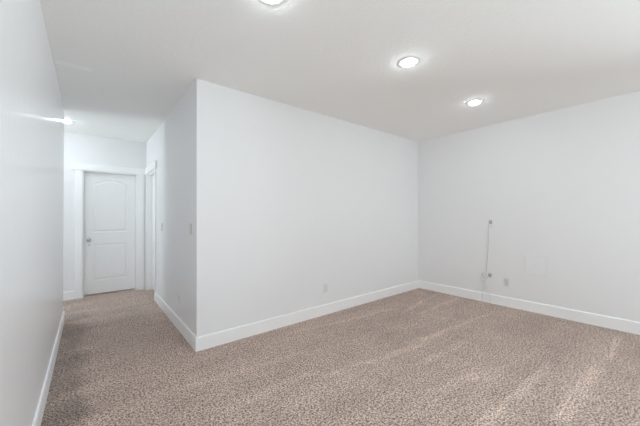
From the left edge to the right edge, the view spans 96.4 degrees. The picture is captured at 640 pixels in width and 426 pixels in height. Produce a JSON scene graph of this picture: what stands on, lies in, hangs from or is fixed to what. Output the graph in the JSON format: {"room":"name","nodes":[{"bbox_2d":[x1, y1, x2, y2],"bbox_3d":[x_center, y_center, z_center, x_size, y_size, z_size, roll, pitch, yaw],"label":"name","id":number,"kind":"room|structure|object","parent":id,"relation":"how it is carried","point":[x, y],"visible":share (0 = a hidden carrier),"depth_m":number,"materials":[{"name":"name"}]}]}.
{"room":"empty living room","nodes":[
{"label":"empty living room","id":0,"kind":"room"},
{"bbox_2d":[0,0,63,425],"bbox_3d":[-0.809,-0.022,0.503,0.120,2.781,8.200,0,-1,-39],"label":"wall","id":1,"kind":"structure","parent":0,"point":[31,104],"depth_m":1.53,"materials":[{"name":"paint"}]},
{"bbox_2d":[32,311,64,425],"bbox_3d":[-0.756,1.298,0.537,0.014,0.142,8.214,0,-1,-39],"label":"baseboard","id":2,"kind":"structure","parent":1,"relation":"attached to","point":[39,413],"depth_m":2.23,"materials":[{"name":"white paint"}]},
{"bbox_2d":[55,59,90,71],"bbox_3d":[-2.305,-1.383,2.676,0.258,0.001,0.090,0,-1,-39],"label":"trim","id":3,"kind":"structure","parent":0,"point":[56,61],"depth_m":2.67,"materials":[{"name":"white paint"}]},
{"bbox_2d":[63,132,146,291],"bbox_3d":[-4.689,0.035,4.406,3.698,2.781,0.120,0,-1,-39],"label":"wall","id":4,"kind":"structure","parent":0,"point":[78,148],"depth_m":4.89,"materials":[{"name":"paint"}]},
{"bbox_2d":[63,290,74,300],"bbox_3d":[-5.042,1.352,4.016,2.426,0.142,0.014,0,-1,-39],"label":"baseboard","id":5,"kind":"structure","parent":4,"relation":"attached to","point":[68,295],"depth_m":4.73,"materials":[{"name":"white paint"}]},
{"bbox_2d":[71,162,144,174],"bbox_3d":[-3.735,-0.797,5.095,1.052,0.110,0.028,0,-1,-39],"label":"trim","id":6,"kind":"structure","parent":4,"relation":"attached to","point":[79,166],"depth_m":5.05,"materials":[{"name":"white paint"}]},
{"bbox_2d":[75,169,143,298],"bbox_3d":[-3.716,0.343,5.101,0.990,2.170,0.017,0,-1,-39],"label":"trim","id":7,"kind":"structure","parent":4,"relation":"attached to","point":[78,174],"depth_m":4.83,"materials":[{"name":"white paint"}]},
{"bbox_2d":[82,170,137,297],"bbox_3d":[-3.764,0.344,5.150,0.793,2.170,0.120,0,-1,-39],"label":"door","id":8,"kind":"structure","parent":4,"relation":"in","point":[110,199],"depth_m":5.15,"materials":[{"name":"white paint"}]},
{"bbox_2d":[147,84,192,331],"bbox_3d":[-2.274,0.023,4.266,0.120,2.781,3.138,0,-1,-39],"label":"wall","id":9,"kind":"structure","parent":0,"point":[171,145],"depth_m":3.63,"materials":[{"name":"paint"}]},
{"bbox_2d":[147,170,153,289],"bbox_3d":[-2.929,0.342,5.074,0.120,2.165,0.810,0,-1,-39],"label":"door","id":10,"kind":"structure","parent":9,"relation":"in","point":[150,181],"depth_m":5.35,"materials":[{"name":"white paint"}]},
{"bbox_2d":[145,168,155,300],"bbox_3d":[-2.982,0.342,5.031,0.017,2.165,0.994,0,-1,-39],"label":"trim","id":11,"kind":"structure","parent":9,"relation":"attached to","point":[154,168],"depth_m":4.68,"materials":[{"name":"white paint"}]},
{"bbox_2d":[145,160,156,174],"bbox_3d":[-2.973,-0.797,5.016,0.028,0.112,1.051,0,-1,-39],"label":"trim","id":12,"kind":"structure","parent":9,"relation":"attached to","point":[153,165],"depth_m":4.91,"materials":[{"name":"white paint"}]},
{"bbox_2d":[155,293,195,350],"bbox_3d":[-1.960,1.336,3.766,0.014,0.142,2.234,0,-1,-39],"label":"baseboard","id":13,"kind":"structure","parent":9,"relation":"attached to","point":[178,323],"depth_m":3.47,"materials":[{"name":"white paint"}]},
{"bbox_2d":[189,223,191,234],"bbox_3d":[-1.395,0.166,3.073,0.014,0.120,0.074,0,-1,-39],"label":"light switch","id":14,"kind":"object","parent":9,"relation":"attached to","point":[190,224],"visible":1,"depth_m":3.06,"materials":[{"name":"white plastic"}]},
{"bbox_2d":[193,79,418,336],"bbox_3d":[0.315,0.012,4.266,4.144,2.781,0.120,0,-1,-39],"label":"wall","id":15,"kind":"structure","parent":0,"point":[289,202],"depth_m":3.61,"materials":[{"name":"paint"}]},
{"bbox_2d":[195,280,418,351],"bbox_3d":[0.311,1.331,4.158,4.038,0.142,0.014,0,-1,-39],"label":"baseboard","id":16,"kind":"structure","parent":15,"relation":"attached to","point":[211,340],"depth_m":3.60,"materials":[{"name":"white paint"}]},
{"bbox_2d":[324,283,327,292],"bbox_3d":[0.083,1.035,3.981,0.074,0.120,0.010,0,-1,-39],"label":"wall outlet","id":17,"kind":"object","parent":15,"relation":"attached to","point":[325,285],"visible":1,"depth_m":3.98,"materials":[{"name":"white plastic"}]},
{"bbox_2d":[40,0,639,142],"bbox_3d":[-0.219,-1.448,2.091,7.722,0.100,10.135,0,-1,-39],"label":"ceiling","id":18,"kind":"structure","parent":0,"point":[338,59],"depth_m":2.53,"materials":[{"name":"white paint"}]},
{"bbox_2d":[64,119,74,122],"bbox_3d":[-3.727,-1.350,4.194,0.200,0.024,0.200,0,-1,-39],"label":"recessed light","id":19,"kind":"object","parent":18,"relation":"in","point":[65,120],"visible":0.65,"depth_m":4.18,"materials":[{"name":"white"}]},
{"bbox_2d":[259,0,284,5],"bbox_3d":[-0.313,-1.389,1.824,0.200,0.024,0.200,0,-1,-39],"label":"recessed light","id":20,"kind":"object","parent":18,"relation":"in","point":[266,2],"visible":1,"depth_m":1.89,"materials":[{"name":"white"}]},
{"bbox_2d":[397,56,419,67],"bbox_3d":[0.817,-1.385,2.637,0.200,0.024,0.200,0,-1,-39],"label":"recessed light","id":21,"kind":"object","parent":18,"relation":"in","point":[410,61],"visible":1,"depth_m":2.62,"materials":[{"name":"white plastic"}]},
{"bbox_2d":[466,99,483,105],"bbox_3d":[1.932,-1.380,3.572,0.200,0.024,0.200,0,-1,-39],"label":"recessed light","id":22,"kind":"object","parent":18,"relation":"in","point":[475,101],"visible":1,"depth_m":3.54,"materials":[{"name":"white"}]},
{"bbox_2d":[41,288,639,425],"bbox_3d":[-0.207,1.422,2.062,7.722,0.080,10.135,0,-1,-39],"label":"floor","id":23,"kind":"structure","parent":0,"point":[416,357],"depth_m":2.54,"materials":[{"name":"carpet"}]},
{"bbox_2d":[418,91,639,321],"bbox_3d":[3.885,-0.015,3.054,0.120,2.781,6.257,0,-1,-39],"label":"wall","id":24,"kind":"structure","parent":0,"point":[562,185],"depth_m":3.95,"materials":[{"name":"paint"}]},
{"bbox_2d":[504,278,508,286],"bbox_3d":[2.797,1.028,4.290,0.010,0.120,0.074,0,-1,-39],"label":"wall outlet","id":25,"kind":"object","parent":24,"relation":"attached to","point":[506,280],"visible":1,"depth_m":4.29,"materials":[{"name":"white plastic"}]},
{"bbox_2d":[419,280,639,334],"bbox_3d":[3.843,1.303,2.993,0.014,0.142,6.243,0,-1,-39],"label":"baseboard","id":26,"kind":"structure","parent":24,"relation":"attached to","point":[629,326],"depth_m":3.93,"materials":[{"name":"white paint"}]},
{"bbox_2d":[524,254,547,276],"bbox_3d":[3.024,0.723,4.009,0.012,0.280,0.280,0,-1,-39],"label":"access panel","id":27,"kind":"object","parent":24,"relation":"attached to","point":[537,265],"visible":1,"depth_m":4.00,"materials":[{"name":"white paint"}]},
{"bbox_3d":[2.655,0.132,4.460,0.022,0.060,0.046,0,-1,-39],"label":"cable box","id":28,"kind":"object","parent":24,"relation":"attached to","visible":0},
{"bbox_2d":[482,224,488,277],"bbox_3d":[2.611,0.591,4.505,0.020,0.865,0.105,0,-1,-39],"label":"hanging cord","id":29,"kind":"object","parent":28,"relation":"hanging from","point":[488,224],"visible":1,"depth_m":4.49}
]}

